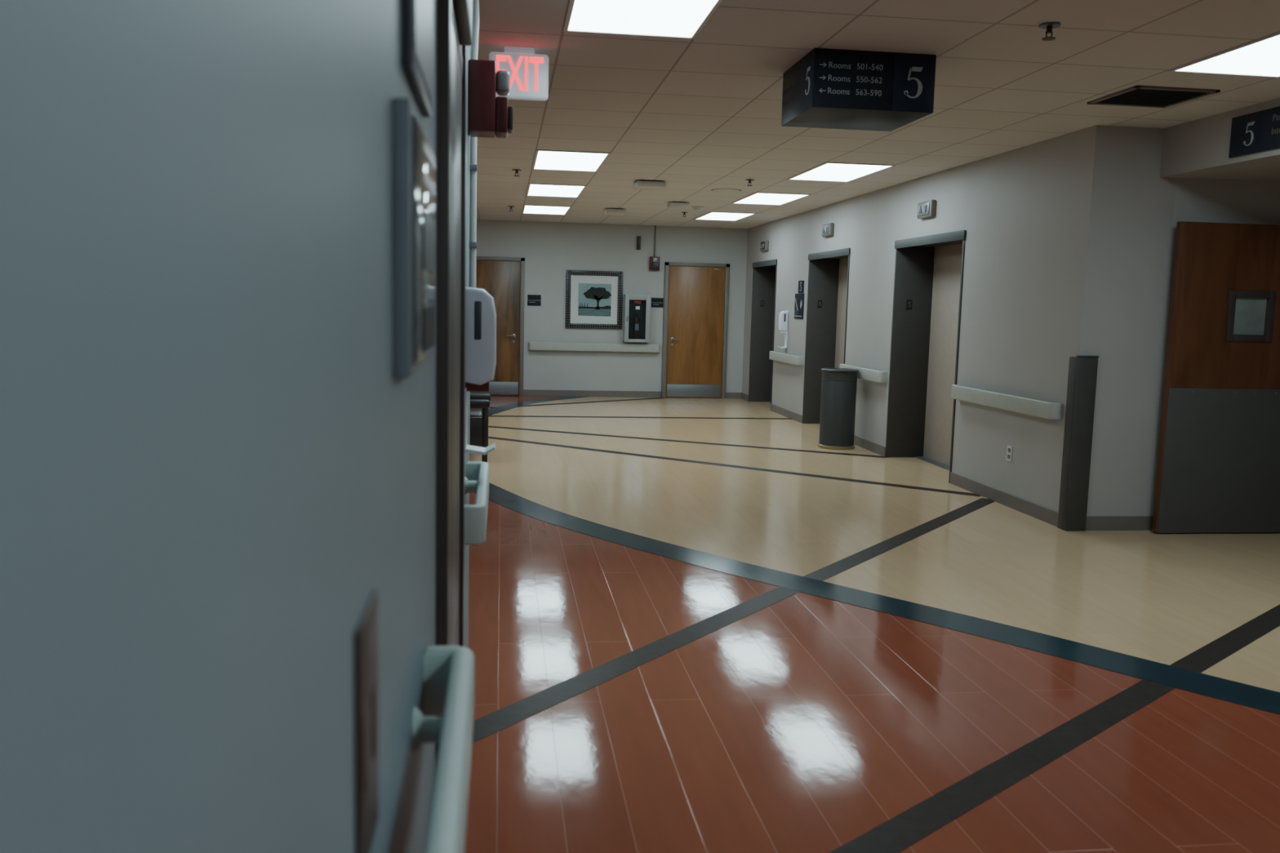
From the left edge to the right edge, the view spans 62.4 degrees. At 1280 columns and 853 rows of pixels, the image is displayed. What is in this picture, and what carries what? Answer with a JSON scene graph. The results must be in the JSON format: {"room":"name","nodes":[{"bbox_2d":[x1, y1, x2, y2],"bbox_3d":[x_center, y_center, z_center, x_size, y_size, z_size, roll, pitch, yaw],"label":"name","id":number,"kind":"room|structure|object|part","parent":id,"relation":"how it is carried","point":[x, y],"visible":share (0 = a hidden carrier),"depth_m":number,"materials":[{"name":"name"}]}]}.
{"room":"hospital interior","nodes":[
{"label":"hospital interior","id":0,"kind":"room"},
{"bbox_2d":[0,0,471,852],"bbox_3d":[-0.186,0.148,-0.362,0.200,2.740,9.700,1,7,-8],"label":"wall","id":1,"kind":"structure","parent":0,"point":[214,459],"depth_m":0.47,"materials":[{"name":"white paint"}]},
{"bbox_2d":[353,589,378,852],"bbox_3d":[-0.264,0.294,1.010,0.007,0.255,0.180,1,7,-8],"label":"switch plate","id":2,"kind":"object","parent":1,"relation":"attached to","point":[366,634],"visible":1,"depth_m":1.00,"materials":[{"name":"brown metal"}]},
{"bbox_2d":[391,97,435,378],"bbox_3d":[-0.308,-0.246,1.464,0.027,0.330,0.420,1,7,-8],"label":"wall plaque","id":3,"kind":"object","parent":1,"relation":"attached to","point":[413,158],"visible":1,"depth_m":1.28,"materials":[{"name":"silver metal"}]},
{"bbox_2d":[401,0,431,117],"bbox_3d":[-0.317,-0.653,1.516,0.016,0.345,0.380,1,7,-8],"label":"frame","id":4,"kind":"object","parent":1,"relation":"attached to","point":[416,15],"visible":1,"depth_m":1.45,"materials":[{"name":"metal"}]},
{"bbox_2d":[412,645,474,852],"bbox_3d":[-0.118,0.649,0.193,0.088,0.120,3.460,1,7,-8],"label":"handrail","id":5,"kind":"object","parent":1,"relation":"attached to","point":[448,670],"visible":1,"depth_m":1.55,"materials":[{"name":"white plastic"}]},
{"bbox_2d":[435,0,472,763],"bbox_3d":[-0.483,-0.140,2.601,0.118,2.620,0.940,1,7,-8],"label":"door","id":6,"kind":"structure","parent":1,"relation":"in","point":[455,17],"depth_m":2.38,"materials":[{"name":"paint"}]},
{"bbox_2d":[469,0,479,288],"bbox_3d":[-0.656,-1.018,4.187,0.033,1.494,0.092,1,7,-8],"label":"conduit","id":7,"kind":"object","parent":1,"relation":"attached to","point":[475,28],"visible":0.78,"depth_m":4.16,"materials":[{"name":"white metal"}]},
{"bbox_2d":[464,461,488,545],"bbox_3d":[-0.565,0.245,3.616,0.088,0.120,0.910,1,7,-8],"label":"handrail","id":8,"kind":"object","parent":1,"relation":"attached to","point":[477,478],"visible":0.72,"depth_m":3.25,"materials":[{"name":"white plastic"}]},
{"bbox_2d":[464,287,496,454],"bbox_3d":[-0.544,-0.188,3.581,0.112,0.560,0.123,1,7,-8],"label":"dispenser","id":9,"kind":"object","parent":1,"relation":"attached to","point":[480,310],"visible":0.78,"depth_m":3.52,"materials":[{"name":"white plastic"}]},
{"bbox_2d":[464,443,495,454],"bbox_3d":[-0.551,0.077,3.613,0.112,0.026,0.108,1,7,-8],"label":"drip tray","id":10,"kind":"object","parent":9,"relation":"on","point":[468,448],"depth_m":3.57,"materials":[{"name":"white plastic"}]},
{"bbox_2d":[467,58,513,137],"bbox_3d":[-0.556,-1.220,3.946,0.165,0.255,0.160,1,7,-8],"label":"fire alarm","id":11,"kind":"object","parent":1,"relation":"attached to","point":[489,116],"visible":1,"depth_m":3.87,"materials":[{"name":"red plastic"}]},
{"bbox_2d":[507,106,513,133],"bbox_3d":[-0.486,-1.150,3.964,0.020,0.085,0.100,1,7,-8],"label":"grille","id":12,"kind":"object","parent":11,"relation":"attached to","point":[510,109],"depth_m":3.92,"materials":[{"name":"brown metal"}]},
{"bbox_2d":[475,219,747,398],"bbox_3d":[-1.932,-1.858,16.719,7.300,2.740,0.140,1,7,-8],"label":"wall","id":13,"kind":"structure","parent":0,"point":[548,250],"depth_m":16.82,"materials":[{"name":"white paint"}]},
{"bbox_2d":[470,256,524,395],"bbox_3d":[-2.326,-1.565,16.583,1.010,2.170,0.095,1,7,-8],"label":"door","id":14,"kind":"structure","parent":13,"relation":"in","point":[500,279],"depth_m":16.61,"materials":[{"name":"brown wood"}]},
{"bbox_3d":[-2.351,-0.609,16.708,0.840,0.200,0.004,1,7,-8],"label":"kick plate","id":15,"kind":"part","parent":14,"relation":"part of","materials":[{"name":"metal"}]},
{"bbox_2d":[527,294,541,306],"bbox_3d":[-1.666,-1.991,16.660,0.210,0.170,0.014,1,7,-8],"label":"room sign","id":16,"kind":"object","parent":13,"relation":"attached to","point":[532,300],"visible":1,"depth_m":16.66,"materials":[{"name":"grey paint"}]},
{"bbox_3d":[-1.665,-2.036,16.652,0.210,0.079,0.006,1,7,-8],"label":"plate","id":17,"kind":"part","parent":16,"relation":"part of","materials":[{"name":"black plastic"}]},
{"bbox_3d":[-1.667,-1.946,16.663,0.210,0.079,0.006,1,7,-8],"label":"plate","id":18,"kind":"part","parent":16,"relation":"part of","materials":[{"name":"black plastic"}]},
{"bbox_2d":[564,270,622,328],"bbox_3d":[-0.726,-2.010,16.764,0.900,0.910,0.045,1,7,-8],"label":"framed picture","id":19,"kind":"object","parent":13,"relation":"attached to","point":[593,299],"visible":1,"depth_m":16.77,"materials":[{"name":"silver metal"}]},
{"bbox_2d":[577,283,611,315],"bbox_3d":[-0.717,-2.011,16.770,0.521,0.510,0.006,1,7,-8],"label":"print","id":20,"kind":"object","parent":19,"relation":"attached to","point":[593,299],"depth_m":16.77,"materials":[{"name":"paper"}]},
{"bbox_2d":[528,342,659,352],"bbox_3d":[-0.722,-1.263,16.831,2.100,0.130,0.088,1,7,-8],"label":"handrail","id":21,"kind":"object","parent":13,"relation":"attached to","point":[553,346],"visible":1,"depth_m":16.79,"materials":[{"name":"beige plastic"}]},
{"bbox_2d":[523,389,741,398],"bbox_3d":[-1.855,-0.538,16.808,7.100,0.100,0.012,1,7,-8],"label":"baseboard","id":22,"kind":"structure","parent":13,"relation":"attached to","point":[526,392],"depth_m":16.96,"materials":[{"name":"plastic"}]},
{"bbox_2d":[622,294,650,342],"bbox_3d":[-0.051,-1.719,16.823,0.400,0.750,0.170,1,7,-8],"label":"fire extinguisher cabinet","id":23,"kind":"object","parent":13,"relation":"attached to","point":[637,303],"visible":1,"depth_m":16.81,"materials":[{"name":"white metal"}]},
{"bbox_2d":[631,311,641,339],"bbox_3d":[-0.056,-1.598,16.836,0.124,0.467,0.135,5,8,29],"label":"fire extinguisher","id":24,"kind":"object","parent":23,"relation":"in","point":[636,328],"visible":1,"depth_m":16.81,"materials":[{"name":"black metal"}]},
{"bbox_3d":[-0.049,-1.579,16.796,0.060,0.100,0.004,1,7,-8],"label":"label plate","id":25,"kind":"part","parent":24,"relation":"part of","materials":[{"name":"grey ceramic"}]},
{"bbox_3d":[-0.062,-1.728,16.904,0.360,0.710,0.006,1,7,-8],"label":"panel","id":26,"kind":"part","parent":23,"relation":"part of","materials":[{"name":"glass"}]},
{"bbox_2d":[636,235,640,249],"bbox_3d":[-0.020,-2.907,16.747,0.060,0.210,0.059,1,7,-8],"label":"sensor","id":27,"kind":"object","parent":13,"relation":"attached to","point":[638,237],"visible":1,"depth_m":16.72,"materials":[{"name":"plastic"}]},
{"bbox_2d":[648,225,659,271],"bbox_3d":[0.239,-2.833,16.770,0.160,0.710,0.090,1,7,-8],"label":"fire alarm","id":28,"kind":"object","parent":13,"relation":"attached to","point":[654,263],"visible":1,"depth_m":16.77,"materials":[{"name":"red plastic"}]},
{"bbox_2d":[650,262,658,269],"bbox_3d":[0.235,-2.548,16.781,0.120,0.100,0.015,1,7,-8],"label":"grille","id":29,"kind":"object","parent":28,"relation":"attached to","point":[653,265],"depth_m":16.77,"materials":[{"name":"black plastic"}]},
{"bbox_2d":[651,297,663,307],"bbox_3d":[0.277,-1.983,16.915,0.190,0.150,0.014,1,7,-8],"label":"room sign","id":30,"kind":"object","parent":13,"relation":"attached to","point":[655,302],"visible":1,"depth_m":16.91,"materials":[{"name":"grey paint"}]},
{"bbox_3d":[0.277,-1.942,16.917,0.190,0.069,0.006,1,7,-8],"label":"plate","id":31,"kind":"part","parent":30,"relation":"part of","materials":[{"name":"black plastic"}]},
{"bbox_3d":[0.279,-2.023,16.908,0.190,0.069,0.006,1,7,-8],"label":"plate","id":32,"kind":"part","parent":30,"relation":"part of","materials":[{"name":"black plastic"}]},
{"bbox_2d":[661,262,729,398],"bbox_3d":[0.896,-1.535,17.007,1.050,2.170,0.095,1,7,-8],"label":"door","id":33,"kind":"structure","parent":13,"relation":"in","point":[696,299],"depth_m":17.02,"materials":[{"name":"brown wood"}]},
{"bbox_3d":[0.871,-0.579,17.132,0.880,0.200,0.004,1,7,-8],"label":"kick plate","id":34,"kind":"part","parent":33,"relation":"part of","materials":[{"name":"metal"}]},
{"bbox_2d":[464,395,1279,852],"bbox_3d":[1.680,0.853,6.330,11.800,0.102,22.238,1,7,-8],"label":"floor","id":35,"kind":"structure","parent":0,"point":[696,625],"depth_m":4.56,"materials":[{"name":"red tile"}]},
{"bbox_2d":[469,393,490,462],"bbox_3d":[-1.770,-0.181,10.003,0.700,0.950,0.720,1,7,-8],"label":"armchair","id":36,"kind":"object","parent":35,"relation":"on","point":[478,433],"visible":0.32,"depth_m":9.72,"materials":[{"name":"black plastic"}]},
{"bbox_3d":[-1.762,-0.077,10.016,0.560,0.140,0.560,1,7,-8],"label":"seat","id":37,"kind":"part","parent":36,"relation":"part of","materials":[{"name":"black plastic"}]},
{"bbox_2d":[817,368,858,449],"bbox_3d":[2.136,-0.198,11.405,0.400,0.852,0.400,1,7,-8],"label":"waste bin","id":38,"kind":"object","parent":35,"relation":"on","point":[838,385],"visible":1,"depth_m":11.26,"materials":[{"name":"grey paint"}]},
{"bbox_3d":[2.145,-0.551,11.364,0.376,0.087,0.376,1,7,-8],"label":"lid","id":39,"kind":"part","parent":38,"relation":"part of","materials":[{"name":"grey paint"}]},
{"bbox_2d":[471,0,1279,228],"bbox_3d":[-0.182,-1.982,5.733,7.900,0.100,22.200,1,7,-8],"label":"ceiling","id":40,"kind":"structure","parent":0,"point":[700,115],"depth_m":6.06,"materials":[{"name":"tile"}]},
{"bbox_2d":[511,168,521,176],"bbox_3d":[-1.180,-2.431,10.129,0.090,0.062,0.090,1,7,-8],"label":"sprinkler","id":41,"kind":"object","parent":40,"relation":"attached to","point":[516,170],"visible":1,"depth_m":10.12,"materials":[{"name":"metal"}]},
{"bbox_2d":[488,46,548,101],"bbox_3d":[-0.606,-1.766,5.290,0.297,0.250,0.053,1,7,-8],"label":"exit sign","id":42,"kind":"object","parent":40,"relation":"hanging from","point":[528,70],"visible":0.82,"depth_m":5.27,"materials":[{"name":"plastic"}]},
{"bbox_2d":[521,204,571,214],"bbox_3d":[-1.287,-2.954,14.424,0.620,0.008,1.270,1,7,-8],"label":"recessed light","id":43,"kind":"object","parent":40,"relation":"in","point":[527,209],"visible":1,"depth_m":14.38,"materials":[{"name":"white plastic"}]},
{"bbox_2d":[525,182,586,197],"bbox_3d":[-0.960,-2.659,11.923,0.620,0.008,1.270,1,7,-8],"label":"recessed light","id":44,"kind":"object","parent":40,"relation":"in","point":[533,189],"visible":1,"depth_m":11.87,"materials":[{"name":"white plastic"}]},
{"bbox_2d":[532,149,610,172],"bbox_3d":[-0.634,-2.363,9.421,0.620,0.008,1.270,1,7,-8],"label":"recessed light","id":45,"kind":"object","parent":40,"relation":"in","point":[544,159],"visible":1,"depth_m":9.35,"materials":[{"name":"white plastic"}]},
{"bbox_2d":[604,208,626,215],"bbox_3d":[-0.328,-2.854,14.028,0.260,0.070,0.260,1,7,-8],"label":"ceiling vent","id":46,"kind":"object","parent":40,"relation":"attached to","point":[621,211],"visible":1,"depth_m":13.91,"materials":[{"name":"white plastic"}]},
{"bbox_2d":[563,0,723,39],"bbox_3d":[0.033,-1.760,4.320,0.620,0.008,1.270,1,7,-8],"label":"recessed light","id":47,"kind":"object","parent":40,"relation":"in","point":[677,19],"visible":1,"depth_m":4.64,"materials":[{"name":"white plastic"}]},
{"bbox_2d":[633,179,666,190],"bbox_3d":[0.099,-2.477,10.839,0.300,0.070,0.300,1,7,-8],"label":"ceiling vent","id":48,"kind":"object","parent":40,"relation":"attached to","point":[639,184],"visible":1,"depth_m":10.71,"materials":[{"name":"white plastic"}]},
{"bbox_2d":[666,201,689,208],"bbox_3d":[0.469,-2.710,12.941,0.240,0.070,0.240,1,7,-8],"label":"ceiling vent","id":49,"kind":"object","parent":40,"relation":"attached to","point":[673,205],"visible":1,"depth_m":12.84,"materials":[{"name":"white plastic"}]},
{"bbox_2d":[692,205,703,210],"bbox_3d":[0.738,-2.770,13.436,0.150,0.050,0.150,1,7,-8],"label":"smoke detector","id":50,"kind":"object","parent":40,"relation":"attached to","point":[695,207],"visible":1,"depth_m":13.39,"materials":[{"name":"white plastic"}]},
{"bbox_2d":[693,211,756,221],"bbox_3d":[1.172,-2.931,14.748,0.620,0.008,1.270,1,7,-8],"label":"recessed light","id":51,"kind":"object","parent":40,"relation":"in","point":[712,215],"visible":1,"depth_m":14.71,"materials":[{"name":"white plastic"}]},
{"bbox_2d":[711,188,741,191],"bbox_3d":[0.936,-2.560,11.456,0.330,0.006,0.330,1,7,-8],"label":"ceiling speaker","id":52,"kind":"object","parent":40,"relation":"attached to","point":[713,189],"visible":1,"depth_m":11.43,"materials":[{"name":"white plastic"}]},
{"bbox_2d":[745,178,754,186],"bbox_3d":[1.086,-2.413,10.457,0.090,0.062,0.090,1,7,-8],"label":"sprinkler","id":53,"kind":"object","parent":40,"relation":"attached to","point":[748,180],"visible":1,"depth_m":10.44,"materials":[{"name":"metal"}]},
{"bbox_2d":[731,191,811,204],"bbox_3d":[1.498,-2.636,12.247,0.620,0.008,1.270,1,7,-8],"label":"recessed light","id":54,"kind":"object","parent":40,"relation":"in","point":[757,197],"visible":1,"depth_m":12.19,"materials":[{"name":"white plastic"}]},
{"bbox_2d":[786,161,895,182],"bbox_3d":[1.825,-2.340,9.745,0.620,0.008,1.270,1,7,-8],"label":"recessed light","id":55,"kind":"object","parent":40,"relation":"in","point":[828,171],"visible":1,"depth_m":9.68,"materials":[{"name":"white plastic"}]},
{"bbox_2d":[781,47,936,131],"bbox_3d":[1.111,-1.728,5.462,0.622,0.280,0.584,1,7,-8],"label":"sign","id":56,"kind":"object","parent":40,"relation":"hanging from","point":[827,87],"visible":1,"depth_m":5.20,"materials":[{"name":"blue plastic"}]},
{"bbox_3d":[1.349,-1.693,5.204,0.213,0.272,0.003,1,7,-8],"label":"number panel","id":57,"kind":"part","parent":56,"relation":"part of","materials":[{"name":"blue plastic"}]},
{"bbox_2d":[1038,22,1060,40],"bbox_3d":[1.788,-1.725,4.619,0.090,0.062,0.090,1,7,-8],"label":"sprinkler","id":58,"kind":"object","parent":40,"relation":"attached to","point":[1048,26],"visible":1,"depth_m":4.61,"materials":[{"name":"metal"}]},
{"bbox_3d":[1.788,-1.723,4.620,0.024,0.054,0.027,7,9,42],"label":"stem","id":59,"kind":"part","parent":58,"relation":"part of","materials":[{"name":"brown metal"}]},
{"bbox_2d":[1087,85,1220,108],"bbox_3d":[2.932,-1.887,6.059,0.500,0.012,0.500,1,7,-8],"label":"ceiling vent","id":60,"kind":"object","parent":40,"relation":"in","point":[1150,96],"visible":1,"depth_m":6.03,"materials":[{"name":"black metal"}]},
{"bbox_2d":[1168,31,1279,77],"bbox_3d":[3.093,-1.744,4.823,0.620,0.008,1.270,1,7,-8],"label":"recessed light","id":61,"kind":"object","parent":40,"relation":"in","point":[1260,57],"visible":1,"depth_m":5.18,"materials":[{"name":"white plastic"}]},
{"bbox_2d":[742,124,1176,516],"bbox_3d":[2.634,-1.234,12.256,0.600,2.740,10.250,1,7,-8],"label":"wall","id":62,"kind":"structure","parent":0,"point":[1068,240],"depth_m":7.86,"materials":[{"name":"white paint"}]},
{"bbox_2d":[748,258,777,404],"bbox_3d":[2.055,-1.395,15.984,0.458,2.180,1.460,1,7,-8],"label":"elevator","id":63,"kind":"structure","parent":62,"relation":"in","point":[764,273],"depth_m":16.65,"materials":[{"name":"paint"}]},
{"bbox_3d":[1.917,-1.932,16.602,0.060,0.100,0.003,1,7,-8],"label":"floor plate","id":64,"kind":"part","parent":63,"relation":"part of","materials":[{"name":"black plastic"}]},
{"bbox_3d":[1.858,-2.439,15.835,0.010,0.080,1.460,1,7,-8],"label":"head trim","id":65,"kind":"part","parent":63,"relation":"part of","materials":[{"name":"grey metal"}]},
{"bbox_2d":[760,240,768,251],"bbox_3d":[1.853,-2.694,15.774,0.063,0.150,0.340,1,7,-8],"label":"lantern","id":66,"kind":"object","parent":62,"relation":"attached to","point":[764,245],"visible":1,"depth_m":15.65,"materials":[{"name":"grey paint"}]},
{"bbox_3d":[1.829,-2.695,15.771,0.006,0.110,0.260,1,7,-8],"label":"plate","id":67,"kind":"part","parent":66,"relation":"part of","materials":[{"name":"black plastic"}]},
{"bbox_2d":[777,311,788,348],"bbox_3d":[1.971,-1.337,14.567,0.112,0.515,0.123,1,7,-8],"label":"dispenser","id":68,"kind":"object","parent":62,"relation":"attached to","point":[784,315],"visible":1,"depth_m":14.51,"materials":[{"name":"white plastic"}]},
{"bbox_2d":[768,351,804,365],"bbox_3d":[1.992,-0.941,14.476,0.088,0.120,1.500,1,7,-8],"label":"handrail","id":69,"kind":"object","parent":62,"relation":"attached to","point":[784,357],"visible":1,"depth_m":14.22,"materials":[{"name":"beige plastic"}]},
{"bbox_2d":[794,293,804,319],"bbox_3d":[2.103,-1.590,13.972,0.012,0.330,0.410,1,7,-8],"label":"sign","id":70,"kind":"object","parent":62,"relation":"attached to","point":[799,298],"visible":1,"depth_m":13.94,"materials":[{"name":"black plastic"}]},
{"bbox_2d":[798,280,804,293],"bbox_3d":[2.116,-1.837,13.889,0.012,0.160,0.240,1,7,-8],"label":"number sign","id":71,"kind":"object","parent":62,"relation":"attached to","point":[801,283],"visible":1,"depth_m":13.86,"materials":[{"name":"black plastic"}]},
{"bbox_2d":[802,247,850,423],"bbox_3d":[2.458,-1.029,12.892,0.458,2.180,1.620,1,7,-8],"label":"door","id":72,"kind":"structure","parent":62,"relation":"in","point":[828,271],"depth_m":13.60,"materials":[{"name":"paint"}]},
{"bbox_3d":[2.310,-1.576,13.588,0.060,0.100,0.003,1,7,-8],"label":"floor plate","id":73,"kind":"part","parent":72,"relation":"part of","materials":[{"name":"black plastic"}]},
{"bbox_3d":[2.262,-2.074,12.743,0.010,0.080,1.620,1,7,-8],"label":"head trim","id":74,"kind":"part","parent":72,"relation":"part of","materials":[{"name":"grey metal"}]},
{"bbox_3d":[2.594,-1.052,13.296,0.025,2.120,0.773,1,7,-8],"label":"panel","id":75,"kind":"part","parent":72,"relation":"part of","materials":[{"name":"paint"}]},
{"bbox_2d":[822,222,834,237],"bbox_3d":[2.254,-2.362,12.708,0.063,0.150,0.340,1,7,-8],"label":"lantern","id":76,"kind":"object","parent":62,"relation":"attached to","point":[828,229],"visible":1,"depth_m":12.60,"materials":[{"name":"grey paint"}]},
{"bbox_3d":[2.229,-2.362,12.704,0.006,0.110,0.260,1,7,-8],"label":"plate","id":77,"kind":"part","parent":76,"relation":"part of","materials":[{"name":"metal"}]},
{"bbox_2d":[839,364,888,382],"bbox_3d":[2.392,-0.578,11.408,0.088,0.120,1.330,1,7,-8],"label":"handrail","id":78,"kind":"object","parent":62,"relation":"attached to","point":[874,375],"visible":0.62,"depth_m":11.03,"materials":[{"name":"beige plastic"}]},
{"bbox_2d":[741,392,1058,526],"bbox_3d":[2.308,0.083,12.298,0.012,0.100,10.110,1,7,-8],"label":"baseboard","id":79,"kind":"structure","parent":62,"relation":"attached to","point":[1034,510],"depth_m":8.57,"materials":[{"name":"plastic"}]},
{"bbox_2d":[884,230,965,483],"bbox_3d":[2.848,-0.677,9.913,0.458,2.180,1.610,1,7,-8],"label":"elevator","id":80,"kind":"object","parent":62,"relation":"in","point":[928,278],"depth_m":10.58,"materials":[{"name":"paint"}]},
{"bbox_3d":[2.700,-1.224,10.604,0.060,0.100,0.003,1,7,-8],"label":"floor plate","id":81,"kind":"part","parent":80,"relation":"part of","materials":[{"name":"black plastic"}]},
{"bbox_3d":[2.651,-1.722,9.764,0.010,0.080,1.610,1,7,-8],"label":"head trim","id":82,"kind":"part","parent":80,"relation":"part of","materials":[{"name":"grey metal"}]},
{"bbox_3d":[2.979,0.401,10.057,0.140,0.012,1.530,1,7,-8],"label":"sill","id":83,"kind":"part","parent":80,"relation":"part of","materials":[{"name":"metal"}]},
{"bbox_3d":[2.983,-0.700,10.315,0.025,2.120,0.768,1,7,-8],"label":"panel","id":84,"kind":"part","parent":80,"relation":"part of","materials":[{"name":"paint"}]},
{"bbox_2d":[916,199,936,218],"bbox_3d":[2.639,-2.003,9.754,0.063,0.150,0.340,1,7,-8],"label":"lantern","id":85,"kind":"object","parent":62,"relation":"attached to","point":[926,209],"visible":1,"depth_m":9.67,"materials":[{"name":"grey paint"}]},
{"bbox_3d":[2.615,-2.003,9.751,0.006,0.110,0.260,1,7,-8],"label":"plate","id":86,"kind":"part","parent":85,"relation":"part of","materials":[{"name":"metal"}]},
{"bbox_2d":[951,384,1062,420],"bbox_3d":[2.807,-0.203,8.232,0.088,0.120,1.700,1,7,-8],"label":"handrail","id":87,"kind":"object","parent":62,"relation":"attached to","point":[1037,408],"visible":1,"depth_m":7.99,"materials":[{"name":"beige plastic"}]},
{"bbox_2d":[1006,444,1012,462],"bbox_3d":[2.852,0.208,8.165,0.009,0.120,0.080,1,7,-8],"label":"power outlet","id":88,"kind":"object","parent":62,"relation":"attached to","point":[1009,451],"visible":1,"depth_m":8.15,"materials":[{"name":"white plastic"}]},
{"bbox_2d":[1057,355,1098,531],"bbox_3d":[3.019,0.116,7.291,0.152,1.212,0.122,1,7,-8],"label":"guard","id":89,"kind":"object","parent":62,"relation":"attached to","point":[1082,370],"visible":1,"depth_m":7.25,"materials":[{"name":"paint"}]},
{"bbox_2d":[1085,515,1153,530],"bbox_3d":[5.145,0.692,7.601,4.400,0.100,0.012,1,7,-8],"label":"baseboard","id":90,"kind":"structure","parent":62,"relation":"attached to","point":[1095,522],"depth_m":7.36,"materials":[{"name":"plastic"}]},
{"bbox_2d":[1149,177,1279,515],"bbox_3d":[5.508,-0.631,7.625,3.900,2.740,0.250,1,7,-8],"label":"wall","id":91,"kind":"structure","parent":0,"point":[1196,200],"depth_m":7.20,"materials":[{"name":"grey paint"}]},
{"bbox_2d":[1151,221,1279,533],"bbox_3d":[4.144,-0.318,7.283,1.172,2.110,0.147,1,7,-8],"label":"door","id":92,"kind":"structure","parent":91,"relation":"in","point":[1218,468],"depth_m":7.20,"materials":[{"name":"brown wood"}]},
{"bbox_3d":[4.128,0.240,7.282,1.130,1.000,0.004,1,7,-8],"label":"kick plate","id":93,"kind":"part","parent":92,"relation":"part of","materials":[{"name":"grey metal"}]},
{"bbox_2d":[1160,97,1279,177],"bbox_3d":[4.329,-1.142,1.217,0.120,0.320,11.950,1,7,-8],"label":"wall header","id":94,"kind":"structure","parent":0,"point":[1202,145],"depth_m":6.66,"materials":[{"name":"grey paint"}]},
{"bbox_2d":[1228,106,1279,157],"bbox_3d":[3.669,-1.670,5.740,0.017,0.235,1.350,1,7,-8],"label":"wall sign","id":95,"kind":"object","parent":94,"relation":"attached to","point":[1258,131],"visible":1,"depth_m":6.19,"materials":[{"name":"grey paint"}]},
{"bbox_2d":[1177,158,1279,182],"bbox_3d":[6.303,-1.019,1.617,3.900,0.080,12.200,1,7,-8],"label":"ceiling","id":96,"kind":"structure","parent":0,"point":[1268,171],"depth_m":6.85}
]}

